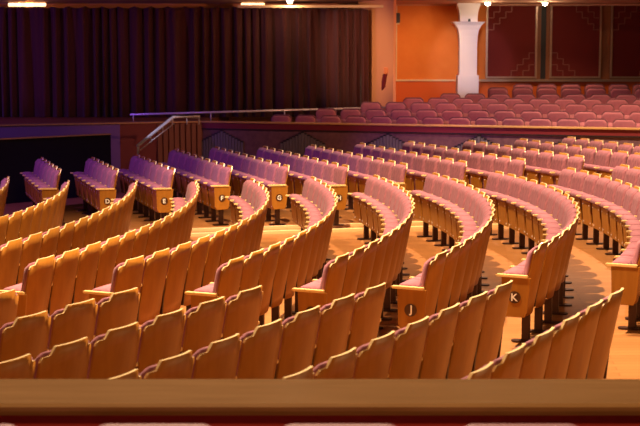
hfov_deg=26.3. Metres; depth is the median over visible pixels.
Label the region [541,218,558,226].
seat cushion
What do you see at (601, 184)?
cushion
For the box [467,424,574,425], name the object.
seat
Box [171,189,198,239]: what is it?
seat
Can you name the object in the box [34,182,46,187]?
seat cushion
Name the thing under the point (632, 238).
seat
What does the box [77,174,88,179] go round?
seat cushion
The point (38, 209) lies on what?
seat
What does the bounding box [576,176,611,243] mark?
seat
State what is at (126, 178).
seat cushion
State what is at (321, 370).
cushion
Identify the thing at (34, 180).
seat cushion
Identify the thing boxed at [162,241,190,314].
seat
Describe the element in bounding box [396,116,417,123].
seat
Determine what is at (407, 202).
cushion
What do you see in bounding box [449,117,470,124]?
seat
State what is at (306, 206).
seat cushion
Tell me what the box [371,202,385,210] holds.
seat cushion
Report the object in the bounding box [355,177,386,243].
seat
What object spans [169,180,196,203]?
seat
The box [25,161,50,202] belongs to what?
seat
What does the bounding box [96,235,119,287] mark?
seat
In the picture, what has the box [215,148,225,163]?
seat
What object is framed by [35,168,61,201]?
seat
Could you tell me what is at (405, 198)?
cushion
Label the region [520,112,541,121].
cushion
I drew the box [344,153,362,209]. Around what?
seat
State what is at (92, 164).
cushion
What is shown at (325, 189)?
cushion
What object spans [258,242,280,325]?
seat
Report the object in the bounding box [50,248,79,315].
seat
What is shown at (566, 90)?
seat
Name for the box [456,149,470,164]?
seat
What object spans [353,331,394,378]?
seat
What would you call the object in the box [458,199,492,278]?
seat
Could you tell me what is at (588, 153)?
cushion
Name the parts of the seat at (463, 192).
seat panel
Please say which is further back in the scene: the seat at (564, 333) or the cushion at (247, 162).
the cushion at (247, 162)
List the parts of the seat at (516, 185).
seat panel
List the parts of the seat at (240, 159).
seat panel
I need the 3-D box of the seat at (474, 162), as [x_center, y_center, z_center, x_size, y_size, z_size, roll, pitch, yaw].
[2.643,-0.590,24.209,0.399,0.980,0.575,-3,7,-23]
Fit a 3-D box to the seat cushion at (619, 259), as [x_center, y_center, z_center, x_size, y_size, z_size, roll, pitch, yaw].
[3.025,0.638,13.672,0.185,0.378,0.452,2,7,21]
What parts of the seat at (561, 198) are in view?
seat panel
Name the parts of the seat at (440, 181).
seat panel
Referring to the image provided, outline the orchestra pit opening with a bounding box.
[0,133,110,203]
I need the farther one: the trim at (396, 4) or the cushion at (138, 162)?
the trim at (396, 4)
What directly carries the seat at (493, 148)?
on the platform
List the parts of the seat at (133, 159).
seat panel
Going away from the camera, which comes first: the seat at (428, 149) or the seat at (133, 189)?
the seat at (133, 189)
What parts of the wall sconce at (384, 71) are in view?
lamp shade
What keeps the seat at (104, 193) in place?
on the platform
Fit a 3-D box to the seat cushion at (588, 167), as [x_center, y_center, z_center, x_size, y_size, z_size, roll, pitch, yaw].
[4.788,-0.655,24.020,0.185,0.378,0.452,-2,7,-17]
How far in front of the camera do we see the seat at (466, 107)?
33.39 m
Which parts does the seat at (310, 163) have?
seat panel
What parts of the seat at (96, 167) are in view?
seat panel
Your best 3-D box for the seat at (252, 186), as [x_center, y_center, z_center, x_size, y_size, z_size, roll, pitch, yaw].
[-1.111,0.022,20.532,0.423,0.980,0.531,-1,6,-10]
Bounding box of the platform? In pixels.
[3,184,422,229]
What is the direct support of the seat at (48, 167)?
on the platform
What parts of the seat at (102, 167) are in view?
seat panel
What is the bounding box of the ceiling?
[0,0,639,3]
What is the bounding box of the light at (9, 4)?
[8,3,19,5]
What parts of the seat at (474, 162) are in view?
seat panel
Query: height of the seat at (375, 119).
0.885 m
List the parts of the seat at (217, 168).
seat panel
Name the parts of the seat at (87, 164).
seat panel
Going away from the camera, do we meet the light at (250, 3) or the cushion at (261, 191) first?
the cushion at (261, 191)
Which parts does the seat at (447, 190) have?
seat panel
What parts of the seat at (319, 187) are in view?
seat panel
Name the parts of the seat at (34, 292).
armrest, panel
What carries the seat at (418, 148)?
on the platform
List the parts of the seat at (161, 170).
seat panel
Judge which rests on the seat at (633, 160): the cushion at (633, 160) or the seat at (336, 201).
the cushion at (633, 160)
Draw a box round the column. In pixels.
[451,3,484,97]
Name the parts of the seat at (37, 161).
seat panel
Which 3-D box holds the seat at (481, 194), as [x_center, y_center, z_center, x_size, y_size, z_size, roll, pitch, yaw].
[1.959,0.215,18.115,0.423,0.980,0.531,0,6,-1]
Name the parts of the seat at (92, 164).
seat panel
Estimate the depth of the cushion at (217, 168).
23.07 m
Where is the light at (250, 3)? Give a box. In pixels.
[250,3,264,4]
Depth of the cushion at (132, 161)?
25.50 m
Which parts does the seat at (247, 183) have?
seat panel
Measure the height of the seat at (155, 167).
0.980 m
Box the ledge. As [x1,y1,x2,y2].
[0,379,639,414]
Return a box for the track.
[238,5,383,7]
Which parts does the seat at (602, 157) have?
seat panel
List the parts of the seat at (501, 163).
seat panel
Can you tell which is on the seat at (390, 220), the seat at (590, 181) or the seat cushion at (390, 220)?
the seat cushion at (390, 220)
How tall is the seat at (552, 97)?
0.885 m
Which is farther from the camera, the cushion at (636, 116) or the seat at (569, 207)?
the cushion at (636, 116)
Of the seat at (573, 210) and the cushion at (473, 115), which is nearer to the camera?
the seat at (573, 210)
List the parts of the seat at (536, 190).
seat panel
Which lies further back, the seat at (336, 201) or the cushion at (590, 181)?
the cushion at (590, 181)
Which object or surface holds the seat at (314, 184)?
on the floor at (588, 273)
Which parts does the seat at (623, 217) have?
seat panel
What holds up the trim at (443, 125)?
attached to the wall at (253, 140)
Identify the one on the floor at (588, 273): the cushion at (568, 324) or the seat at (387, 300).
the seat at (387, 300)
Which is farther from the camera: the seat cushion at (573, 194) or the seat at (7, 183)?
the seat at (7, 183)
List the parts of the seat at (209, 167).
seat panel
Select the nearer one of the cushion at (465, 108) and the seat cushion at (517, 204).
the seat cushion at (517, 204)
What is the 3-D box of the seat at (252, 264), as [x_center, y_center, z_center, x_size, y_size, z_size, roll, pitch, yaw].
[-0.757,0.831,13.069,0.423,0.980,0.531,2,7,18]
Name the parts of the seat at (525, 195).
seat panel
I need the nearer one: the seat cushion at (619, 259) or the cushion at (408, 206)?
the seat cushion at (619, 259)
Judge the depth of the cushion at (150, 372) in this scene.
7.38 m
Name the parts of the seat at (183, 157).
seat panel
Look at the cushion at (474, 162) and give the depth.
24.09 m
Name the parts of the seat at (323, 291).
armrest, panel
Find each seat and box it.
[0,182,8,216]
[0,185,5,216]
[0,214,8,245]
[0,238,22,289]
[0,255,55,317]
[0,289,18,327]
[0,311,50,361]
[0,354,34,378]
[1,179,9,214]
[5,210,22,243]
[18,205,34,239]
[18,232,41,283]
[20,157,43,205]
[22,159,46,205]
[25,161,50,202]
[28,163,53,204]
[29,201,43,235]
[31,166,57,202]
[33,337,90,378]
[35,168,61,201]
[39,197,52,232]
[39,226,59,258]
[43,180,69,221]
[46,193,58,231]
[47,298,97,349]
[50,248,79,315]
[53,190,63,227]
[55,221,74,256]
[57,186,66,226]
[60,183,68,226]
[70,157,94,210]
[70,216,87,249]
[74,159,98,213]
[74,241,100,303]
[78,161,103,213]
[82,163,108,211]
[83,211,99,247]
[83,255,144,321]
[86,166,113,209]
[87,322,140,378]
[91,168,118,210]
[94,207,108,242]
[94,287,139,335]
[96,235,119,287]
[101,424,208,425]
[103,202,116,241]
[108,187,134,232]
[109,369,140,378]
[110,184,136,231]
[111,181,137,231]
[111,198,123,237]
[115,229,135,266]
[117,194,128,235]
[118,154,139,193]
[119,156,144,210]
[121,191,132,234]
[125,158,150,213]
[130,160,156,216]
[131,224,149,258]
[135,163,162,220]
[136,308,185,373]
[138,248,169,324]
[139,350,193,378]
[141,165,168,223]
[144,219,161,258]
[146,167,174,218]
[156,149,178,164]
[156,214,171,251]
[162,150,183,197]
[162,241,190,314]
[165,209,179,250]
[169,152,189,204]
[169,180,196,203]
[169,193,197,241]
[171,183,198,204]
[171,186,199,240]
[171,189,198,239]
[173,205,185,247]
[175,154,196,197]
[176,156,202,210]
[179,201,191,244]
[181,296,226,354]
[183,158,209,214]
[183,235,209,311]
[184,197,194,242]
[185,255,243,307]
[189,160,216,217]
[191,334,240,378]
[196,163,224,221]
[203,165,232,224]
[203,229,224,286]
[209,146,219,161]
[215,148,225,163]
[219,223,237,266]
[221,150,232,166]
[221,285,262,339]
[224,151,239,204]
[225,178,254,224]
[229,153,246,207]
[230,181,259,222]
[231,155,254,195]
[231,217,247,258]
[234,184,263,219]
[235,157,262,192]
[236,319,282,378]
[237,187,266,213]
[238,199,268,250]
[238,248,263,292]
[239,191,268,214]
[239,195,269,243]
[241,212,255,256]
[243,160,271,182]
[248,208,261,254]
[254,203,265,251]
[255,162,279,220]
[256,146,267,158]
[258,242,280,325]
[260,164,289,224]
[263,148,274,160]
[269,235,294,322]
[271,114,291,121]
[271,149,282,163]
[276,305,320,378]
[279,151,291,204]
[282,229,306,321]
[282,366,313,378]
[285,176,315,230]
[286,153,299,207]
[286,155,308,211]
[286,424,393,425]
[289,157,317,194]
[291,179,321,228]
[291,252,348,311]
[292,224,315,313]
[295,115,316,121]
[296,182,326,229]
[298,160,327,184]
[300,185,330,225]
[301,209,333,278]
[303,189,333,259]
[304,144,315,158]
[304,204,336,273]
[304,218,323,284]
[305,192,336,216]
[306,196,337,220]
[306,200,337,264]
[311,213,329,281]
[312,146,324,160]
[313,293,354,367]
[313,347,356,378]
[316,108,336,121]
[316,162,337,181]
[320,115,341,122]
[320,148,333,163]
[320,245,364,297]
[321,164,348,225]
[329,150,342,164]
[338,152,352,205]
[340,108,361,122]
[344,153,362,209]
[345,115,366,122]
[347,283,385,350]
[348,156,372,212]
[348,175,379,239]
[353,143,365,154]
[353,158,383,192]
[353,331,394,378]
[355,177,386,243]
[357,239,378,293]
[361,102,381,115]
[361,180,393,238]
[362,144,374,157]
[364,160,395,179]
[365,109,386,122]
[367,183,399,234]
[369,232,389,329]
[371,116,391,123]
[372,146,384,158]
[372,187,404,237]
[375,216,409,303]
[376,190,408,263]
[379,194,411,268]
[379,211,412,295]
[379,226,397,319]
[381,198,413,275]
[381,202,414,281]
[381,206,414,283]
[382,148,394,161]
[383,221,404,311]
[385,102,405,116]
[387,162,407,190]
[387,316,428,378]
[391,109,411,123]
[391,250,447,327]
[392,150,405,164]
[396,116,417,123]
[402,141,414,152]
[403,97,423,109]
[403,151,416,169]
[405,153,428,193]
[409,156,440,190]
[409,172,439,236]
[410,102,431,115]
[412,142,424,155]
[416,109,436,123]
[416,175,448,240]
[416,243,460,312]
[419,303,459,378]
[421,158,453,177]
[422,116,443,123]
[422,144,435,157]
[425,178,457,245]
[428,98,448,109]
[432,181,465,250]
[433,146,446,159]
[436,102,456,116]
[439,184,472,237]
[440,93,460,101]
[442,109,462,124]
[444,147,458,161]
[446,188,479,241]
[448,291,487,378]
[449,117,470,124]
[449,160,466,182]
[450,236,471,306]
[451,191,484,241]
[453,98,473,109]
[455,195,489,272]
[455,218,491,296]
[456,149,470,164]
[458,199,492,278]
[458,213,493,294]
[458,230,480,302]
[459,204,494,285]
[459,208,494,292]
[461,102,482,116]
[461,361,492,378]
[462,140,475,153]
[464,151,483,185]
[465,93,484,102]
[465,224,486,300]
[466,153,496,188]
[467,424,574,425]
[468,110,488,124]
[473,142,486,154]
[473,171,503,234]
[475,117,497,124]
[475,280,512,370]
[478,98,498,109]
[478,155,510,188]
[484,143,499,155]
[485,173,515,239]
[487,103,507,116]
[488,87,507,97]
[489,93,509,102]
[490,343,525,378]
[492,176,526,243]
[494,110,515,124]
[496,240,547,342]
[497,145,511,157]
[502,117,524,125]
[502,179,537,248]
[503,98,523,109]
[504,158,525,177]
[510,147,524,159]
[511,182,546,253]
[512,87,531,97]
[513,84,532,93]
[513,103,533,116]
[513,138,527,148]
[514,94,534,102]
[517,233,559,332]
[519,186,555,245]
[519,327,554,378]
[520,110,542,125]
[523,149,538,177]
[525,140,539,151]
[525,150,553,183]
[527,189,562,244]
[529,98,549,109]
[529,118,551,125]
[533,193,568,242]
[535,153,568,184]
[536,87,556,97]
[537,84,556,89]
[537,197,573,276]
[539,94,559,102]
[539,103,560,117]
[539,141,553,153]
[541,201,577,283]
[541,216,578,305]
[543,206,579,290]
[543,211,579,297]
[543,221,574,314]
[543,227,568,323]
[544,312,579,378]
[547,110,569,125]
[547,167,575,190]
[550,155,584,184]
[552,143,566,154]
[554,98,575,110]
[555,170,588,234]
[557,118,579,126]
[560,84,580,97]
[561,87,580,97]
[561,136,575,147]
[565,94,585,102]
[565,103,586,117]
[565,173,600,239]
[566,145,581,157]
[566,299,602,378]
[574,111,596,126]
[574,138,588,148]
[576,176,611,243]
[580,98,601,110]
[580,147,596,169]
[583,148,611,174]
[584,84,604,94]
[584,118,607,126]
[585,87,605,97]
[586,179,621,248]
[587,288,623,378]
[588,139,603,150]
[590,94,610,103]
[592,103,613,117]
[594,150,628,177]
[595,182,631,254]
[601,111,623,126]
[602,141,617,153]
[603,186,639,259]
[605,240,639,329]
[606,99,627,110]
[608,84,628,94]
[610,87,630,98]
[610,153,639,170]
[610,192,639,246]
[611,164,628,183]
[613,119,635,127]
[615,94,636,103]
[617,143,633,155]
[617,204,639,248]
[619,104,639,118]
[620,249,639,319]
[621,220,639,241]
[624,167,639,186]
[625,225,639,230]
[625,242,636,248]
[626,230,639,235]
[626,236,639,242]
[629,111,639,127]
[632,84,639,94]
[632,145,639,153]
[633,99,639,104]
[635,88,639,98]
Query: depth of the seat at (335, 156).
25.36 m
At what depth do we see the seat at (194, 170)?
24.69 m
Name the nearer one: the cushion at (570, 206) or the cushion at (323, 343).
the cushion at (323, 343)
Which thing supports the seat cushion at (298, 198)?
on the seat at (314, 184)
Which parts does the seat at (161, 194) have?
seat panel, armrest, panel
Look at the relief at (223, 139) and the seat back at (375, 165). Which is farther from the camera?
the relief at (223, 139)
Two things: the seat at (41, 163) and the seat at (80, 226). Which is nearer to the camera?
the seat at (80, 226)
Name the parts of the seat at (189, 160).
seat panel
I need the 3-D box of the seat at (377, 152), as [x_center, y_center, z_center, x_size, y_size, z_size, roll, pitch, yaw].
[1.005,-0.780,26.142,0.399,0.980,0.575,-3,7,-23]
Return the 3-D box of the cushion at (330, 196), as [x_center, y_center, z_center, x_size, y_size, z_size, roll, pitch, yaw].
[0.106,0.008,18.506,0.193,0.490,0.492,0,6,-2]
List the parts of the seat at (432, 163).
seat panel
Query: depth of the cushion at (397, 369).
8.30 m
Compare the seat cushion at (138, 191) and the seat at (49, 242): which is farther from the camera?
the seat cushion at (138, 191)
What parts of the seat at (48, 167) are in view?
seat panel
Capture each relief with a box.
[202,130,242,159]
[280,132,324,156]
[366,133,404,150]
[454,135,499,150]
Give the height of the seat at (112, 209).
0.980 m
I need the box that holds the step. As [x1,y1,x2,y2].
[191,222,495,232]
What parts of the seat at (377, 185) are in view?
seat panel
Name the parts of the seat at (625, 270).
armrest, panel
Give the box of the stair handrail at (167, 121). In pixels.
[136,115,199,153]
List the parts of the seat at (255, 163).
seat panel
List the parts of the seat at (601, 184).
seat panel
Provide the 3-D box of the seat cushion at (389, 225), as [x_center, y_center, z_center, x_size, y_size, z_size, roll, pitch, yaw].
[0.890,0.334,17.028,0.185,0.378,0.452,0,6,3]
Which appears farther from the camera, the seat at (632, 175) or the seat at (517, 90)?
the seat at (517, 90)
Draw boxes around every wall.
[0,4,357,121]
[0,122,201,174]
[0,415,639,425]
[202,129,639,158]
[358,0,395,109]
[396,6,639,101]
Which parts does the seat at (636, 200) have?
seat panel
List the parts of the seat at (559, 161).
seat panel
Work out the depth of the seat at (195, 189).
19.98 m
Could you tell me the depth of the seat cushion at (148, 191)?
22.89 m
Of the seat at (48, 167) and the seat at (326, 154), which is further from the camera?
the seat at (326, 154)
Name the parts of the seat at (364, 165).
seat panel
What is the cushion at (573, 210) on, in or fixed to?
on the seat at (573, 210)
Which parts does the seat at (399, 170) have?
panel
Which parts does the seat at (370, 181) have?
seat panel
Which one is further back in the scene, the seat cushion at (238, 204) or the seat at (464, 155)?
the seat at (464, 155)
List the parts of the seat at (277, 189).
seat panel, armrest, panel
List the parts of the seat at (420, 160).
seat panel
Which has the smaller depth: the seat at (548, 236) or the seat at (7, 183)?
the seat at (548, 236)
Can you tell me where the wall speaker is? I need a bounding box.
[396,13,399,23]
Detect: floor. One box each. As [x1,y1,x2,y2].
[0,117,228,123]
[116,175,639,378]
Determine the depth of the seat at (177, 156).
26.31 m
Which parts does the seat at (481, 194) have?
seat panel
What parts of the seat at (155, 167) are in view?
seat panel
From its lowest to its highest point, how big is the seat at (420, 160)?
0.980 m
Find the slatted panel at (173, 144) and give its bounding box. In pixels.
[157,124,201,162]
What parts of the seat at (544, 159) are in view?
seat panel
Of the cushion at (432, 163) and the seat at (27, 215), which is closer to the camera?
the seat at (27, 215)
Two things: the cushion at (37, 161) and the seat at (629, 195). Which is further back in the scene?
the cushion at (37, 161)
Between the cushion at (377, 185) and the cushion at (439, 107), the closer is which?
the cushion at (377, 185)
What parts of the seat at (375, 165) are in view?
seat panel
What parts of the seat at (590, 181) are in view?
seat panel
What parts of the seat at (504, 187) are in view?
seat panel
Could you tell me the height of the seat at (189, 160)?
0.980 m
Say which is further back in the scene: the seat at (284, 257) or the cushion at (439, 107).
the cushion at (439, 107)
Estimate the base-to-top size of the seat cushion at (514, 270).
0.378 m
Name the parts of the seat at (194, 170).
seat panel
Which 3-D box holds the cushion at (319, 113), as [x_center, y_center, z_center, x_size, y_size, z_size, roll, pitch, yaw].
[0.139,-2.341,33.650,0.500,0.392,0.068,2,7,16]
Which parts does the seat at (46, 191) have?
armrest, panel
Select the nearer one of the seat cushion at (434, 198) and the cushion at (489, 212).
the cushion at (489, 212)
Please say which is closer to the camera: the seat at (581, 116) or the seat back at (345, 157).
the seat back at (345, 157)
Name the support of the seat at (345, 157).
on the platform
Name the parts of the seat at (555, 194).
seat panel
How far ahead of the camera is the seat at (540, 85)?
36.29 m
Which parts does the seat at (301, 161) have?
seat panel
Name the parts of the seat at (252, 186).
seat panel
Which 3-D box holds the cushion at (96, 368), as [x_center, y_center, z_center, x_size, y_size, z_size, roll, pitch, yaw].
[-1.298,0.968,8.549,0.193,0.490,0.492,3,7,27]
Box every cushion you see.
[3,283,21,290]
[21,262,34,291]
[31,179,42,185]
[33,159,41,174]
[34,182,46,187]
[36,161,45,176]
[38,184,50,191]
[39,163,48,179]
[43,165,51,181]
[46,167,55,184]
[50,170,59,187]
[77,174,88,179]
[81,176,92,182]
[84,158,93,174]
[85,179,97,185]
[87,334,104,378]
[88,160,97,176]
[90,182,102,187]
[92,163,102,179]
[92,284,110,291]
[94,185,107,190]
[97,165,106,181]
[101,167,111,184]
[106,170,117,187]
[110,262,124,291]
[118,169,128,190]
[123,171,134,183]
[128,174,139,194]
[129,156,138,171]
[133,176,145,193]
[134,158,143,173]
[136,319,153,368]
[138,179,150,199]
[139,160,149,176]
[139,364,156,378]
[140,254,152,293]
[144,162,154,178]
[144,181,156,203]
[150,164,160,181]
[150,184,164,190]
[156,167,167,184]
[162,169,173,187]
[165,247,176,282]
[167,150,176,164]
[172,197,184,203]
[173,152,182,166]
[174,201,185,204]
[174,204,183,208]
[175,169,185,190]
[179,154,188,168]
[180,171,192,182]
[181,306,197,352]
[185,156,195,171]
[185,182,194,200]
[186,174,198,179]
[187,185,196,200]
[191,158,201,173]
[191,346,208,378]
[193,176,206,194]
[193,283,213,292]
[197,160,208,176]
[200,179,214,202]
[204,162,215,178]
[207,181,221,188]
[211,164,223,181]
[212,262,227,292]
[218,167,230,184]
[221,294,237,339]
[228,153,238,168]
[228,196,241,203]
[231,171,244,192]
[233,199,247,205]
[235,155,245,170]
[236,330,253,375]
[237,203,251,209]
[238,173,252,179]
[240,206,253,213]
[241,180,252,199]
[242,157,253,173]
[242,210,253,214]
[246,176,259,182]
[246,183,257,202]
[249,159,261,175]
[251,186,261,206]
[254,189,264,210]
[255,178,269,184]
[256,193,266,209]
[257,161,269,178]
[263,181,278,187]
[266,164,278,180]
[274,166,287,183]
[276,316,294,369]
[279,153,289,165]
[287,155,298,170]
[288,171,297,193]
[289,194,304,201]
[293,173,307,186]
[295,157,307,173]
[295,197,308,203]
[299,201,313,207]
[300,279,320,289]
[302,178,314,197]
[303,204,316,208]
[304,159,316,175]
[306,208,320,212]
[308,181,319,200]
[308,212,322,216]
[308,221,317,225]
[309,216,321,220]
[313,161,326,178]
[313,184,324,204]
[313,361,327,377]
[314,303,331,351]
[316,110,335,118]
[317,187,328,208]
[320,191,331,212]
[320,259,334,289]
[321,181,338,186]
[322,194,333,215]
[323,164,336,181]
[325,198,334,211]
[333,166,347,184]
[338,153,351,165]
[340,110,360,118]
[348,171,362,191]
[348,291,364,337]
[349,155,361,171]
[351,192,367,199]
[353,343,368,376]
[357,174,371,180]
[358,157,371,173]
[359,195,373,203]
[361,103,380,112]
[364,176,377,195]
[365,110,385,119]
[365,199,380,207]
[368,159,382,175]
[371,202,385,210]
[372,179,384,198]
[376,206,389,210]
[378,182,391,202]
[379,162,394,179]
[379,210,394,214]
[382,214,396,218]
[383,228,392,233]
[384,185,397,206]
[384,218,398,223]
[384,223,396,227]
[386,103,405,112]
[387,327,405,378]
[389,189,402,210]
[391,110,410,119]
[391,164,406,182]
[394,192,406,214]
[397,196,409,218]
[399,200,410,221]
[400,277,420,286]
[402,204,411,216]
[403,208,410,215]
[404,99,422,107]
[406,169,417,189]
[411,103,430,112]
[411,190,426,216]
[413,155,427,171]
[413,171,429,178]
[416,111,436,119]
[419,256,434,286]
[420,193,436,211]
[423,174,438,193]
[424,157,439,173]
[428,196,444,205]
[429,313,438,322]
[433,177,447,196]
[436,104,455,112]
[436,200,452,208]
[437,159,452,175]
[442,111,462,120]
[442,180,456,200]
[443,204,459,211]
[449,207,465,215]
[450,183,464,203]
[454,211,469,215]
[457,186,471,207]
[458,216,473,223]
[459,300,467,309]
[461,104,481,113]
[461,220,476,228]
[462,230,474,235]
[463,225,477,230]
[464,190,477,211]
[466,168,472,184]
[467,153,482,169]
[468,111,488,120]
[469,169,486,188]
[469,193,482,216]
[474,197,486,220]
[477,201,489,225]
[479,206,491,226]
[480,155,495,171]
[481,215,490,223]
[482,172,493,176]
[482,210,491,220]
[485,191,503,218]
[486,173,502,191]
[487,289,494,296]
[492,346,519,368]
[493,157,509,174]
[494,111,514,120]
[496,195,513,222]
[498,175,514,194]
[503,266,523,274]
[506,198,524,218]
[509,178,525,198]
[515,202,533,210]
[517,259,525,265]
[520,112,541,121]
[520,181,535,201]
[523,150,538,166]
[523,245,538,274]
[524,205,541,213]
[525,166,543,183]
[525,330,547,347]
[529,184,544,205]
[531,209,547,217]
[536,152,552,168]
[537,214,553,221]
[538,188,553,209]
[539,105,559,113]
[539,169,557,184]
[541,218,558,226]
[545,223,561,228]
[546,191,560,214]
[546,228,560,233]
[546,234,555,239]
[547,112,568,121]
[547,184,564,190]
[550,154,567,170]
[552,195,566,218]
[554,315,574,330]
[555,100,574,108]
[557,199,571,223]
[558,169,574,187]
[559,188,576,196]
[561,85,579,88]
[561,204,574,228]
[564,208,576,226]
[565,105,586,114]
[565,218,574,225]
[566,156,583,171]
[567,213,576,221]
[569,191,586,218]
[570,172,587,191]
[574,112,595,121]
[580,148,595,164]
[580,194,598,222]
[580,302,597,315]
[582,175,598,194]
[583,164,601,173]
[585,85,603,90]
[590,198,608,221]
[592,105,613,114]
[593,150,611,166]
[593,178,609,198]
[599,166,613,172]
[599,202,617,231]
[602,113,623,122]
[604,181,620,202]
[608,206,624,215]
[609,152,627,167]
[612,256,632,263]
[614,184,629,206]
[615,210,632,218]
[619,105,639,114]
[620,249,634,256]
[621,215,637,222]
[622,188,638,210]
[625,220,639,228]
[626,154,639,168]
[629,113,639,122]
[630,192,639,215]
[632,240,639,264]
[636,204,639,219]
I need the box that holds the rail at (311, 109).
[130,106,384,120]
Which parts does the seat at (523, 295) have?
armrest, panel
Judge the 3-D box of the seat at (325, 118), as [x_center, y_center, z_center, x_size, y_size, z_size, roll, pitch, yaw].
[0.211,-1.891,32.801,0.520,0.885,0.405,2,7,17]
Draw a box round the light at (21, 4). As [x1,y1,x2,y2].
[20,3,32,5]
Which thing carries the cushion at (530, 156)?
on the seat at (530, 156)
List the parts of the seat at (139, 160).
seat panel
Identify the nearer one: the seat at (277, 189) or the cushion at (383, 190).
the cushion at (383, 190)
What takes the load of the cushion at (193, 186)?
on the seat at (197, 184)
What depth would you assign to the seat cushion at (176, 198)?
20.90 m
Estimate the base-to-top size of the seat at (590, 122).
0.885 m
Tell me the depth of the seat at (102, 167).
23.60 m
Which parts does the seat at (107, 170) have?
seat panel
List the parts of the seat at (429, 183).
seat panel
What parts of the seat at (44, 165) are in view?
seat panel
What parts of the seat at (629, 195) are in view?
seat panel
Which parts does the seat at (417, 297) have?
armrest, panel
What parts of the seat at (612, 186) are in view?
seat panel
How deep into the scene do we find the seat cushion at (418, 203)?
21.05 m
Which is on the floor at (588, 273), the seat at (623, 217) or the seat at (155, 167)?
the seat at (623, 217)
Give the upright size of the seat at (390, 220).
0.980 m
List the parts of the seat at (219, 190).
seat panel, armrest, panel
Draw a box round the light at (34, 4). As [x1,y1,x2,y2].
[26,3,45,5]
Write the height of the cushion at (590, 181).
0.490 m
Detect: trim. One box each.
[0,121,200,125]
[129,221,431,231]
[191,222,592,235]
[201,121,639,129]
[201,122,639,135]
[202,128,639,137]
[393,0,395,101]
[396,4,639,5]
[396,6,479,80]
[480,79,639,81]
[540,6,546,78]
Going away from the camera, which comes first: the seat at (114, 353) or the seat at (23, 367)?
the seat at (23, 367)
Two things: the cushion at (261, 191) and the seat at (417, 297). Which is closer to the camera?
the seat at (417, 297)
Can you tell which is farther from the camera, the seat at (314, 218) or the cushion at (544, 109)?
the cushion at (544, 109)
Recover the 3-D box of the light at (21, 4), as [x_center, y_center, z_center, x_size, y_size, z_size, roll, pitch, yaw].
[-7.552,-5.345,35.174,0.400,0.090,0.060,0,6,0]
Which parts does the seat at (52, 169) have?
seat panel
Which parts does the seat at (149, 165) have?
seat panel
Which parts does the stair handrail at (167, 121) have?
rail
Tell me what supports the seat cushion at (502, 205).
on the seat at (516, 185)
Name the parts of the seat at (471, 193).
seat panel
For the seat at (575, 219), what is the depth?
14.97 m
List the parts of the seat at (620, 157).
seat panel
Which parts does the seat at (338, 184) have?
panel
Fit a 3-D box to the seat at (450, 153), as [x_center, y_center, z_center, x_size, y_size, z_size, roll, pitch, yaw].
[2.312,-0.708,25.261,0.399,0.980,0.575,-3,7,-23]
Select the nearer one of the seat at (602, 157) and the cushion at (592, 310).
the cushion at (592, 310)
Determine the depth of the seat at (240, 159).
24.97 m
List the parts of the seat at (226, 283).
armrest, panel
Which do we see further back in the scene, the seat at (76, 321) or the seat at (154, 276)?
the seat at (154, 276)
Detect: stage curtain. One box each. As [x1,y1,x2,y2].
[0,6,337,116]
[326,8,368,115]
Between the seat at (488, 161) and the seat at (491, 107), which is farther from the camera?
the seat at (491, 107)
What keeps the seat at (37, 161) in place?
on the platform
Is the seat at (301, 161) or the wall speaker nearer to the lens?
the seat at (301, 161)
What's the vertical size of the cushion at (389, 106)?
0.392 m
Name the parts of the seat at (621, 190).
seat panel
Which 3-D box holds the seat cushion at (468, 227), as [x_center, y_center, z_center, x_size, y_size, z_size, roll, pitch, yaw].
[1.817,0.359,16.572,0.185,0.378,0.452,1,6,5]
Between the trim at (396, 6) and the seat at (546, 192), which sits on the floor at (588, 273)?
the seat at (546, 192)
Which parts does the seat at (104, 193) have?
seat panel, armrest, panel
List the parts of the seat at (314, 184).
seat panel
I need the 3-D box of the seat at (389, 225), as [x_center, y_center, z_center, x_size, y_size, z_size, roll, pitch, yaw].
[0.968,0.361,17.046,0.423,0.980,0.531,0,6,3]
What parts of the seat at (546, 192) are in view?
seat panel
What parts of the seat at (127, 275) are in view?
armrest, panel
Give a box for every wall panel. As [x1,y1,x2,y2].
[485,6,537,77]
[549,6,601,77]
[610,6,639,77]
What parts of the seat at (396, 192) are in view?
seat panel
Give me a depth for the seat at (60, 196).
19.80 m
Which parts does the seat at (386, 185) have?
seat panel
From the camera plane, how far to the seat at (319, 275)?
16.39 m
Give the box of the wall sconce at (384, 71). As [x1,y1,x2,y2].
[381,68,387,89]
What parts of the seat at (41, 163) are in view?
seat panel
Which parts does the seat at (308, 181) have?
seat panel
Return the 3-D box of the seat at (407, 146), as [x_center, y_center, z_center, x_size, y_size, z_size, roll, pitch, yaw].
[1.652,-0.944,27.364,0.399,0.980,0.575,-3,7,-23]
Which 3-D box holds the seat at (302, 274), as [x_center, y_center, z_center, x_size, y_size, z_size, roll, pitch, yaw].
[-0.254,0.614,15.026,0.423,0.980,0.531,1,7,11]
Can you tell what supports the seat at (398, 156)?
on the platform
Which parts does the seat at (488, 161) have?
seat panel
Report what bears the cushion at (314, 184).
on the seat at (314, 184)
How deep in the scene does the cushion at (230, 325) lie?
9.73 m
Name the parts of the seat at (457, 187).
seat panel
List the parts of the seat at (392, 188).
seat panel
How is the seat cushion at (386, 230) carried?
on the seat at (386, 230)
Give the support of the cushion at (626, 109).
on the seat at (626, 109)
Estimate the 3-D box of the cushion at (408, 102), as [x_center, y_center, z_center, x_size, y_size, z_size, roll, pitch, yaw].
[2.344,-2.678,34.507,0.500,0.392,0.068,1,7,13]
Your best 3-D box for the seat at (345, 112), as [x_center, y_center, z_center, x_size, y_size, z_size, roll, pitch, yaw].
[0.709,-2.096,33.383,0.520,0.885,0.405,2,7,16]
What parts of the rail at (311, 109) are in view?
rail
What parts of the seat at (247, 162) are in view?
seat panel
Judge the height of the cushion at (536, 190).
0.490 m
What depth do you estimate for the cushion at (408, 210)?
16.43 m

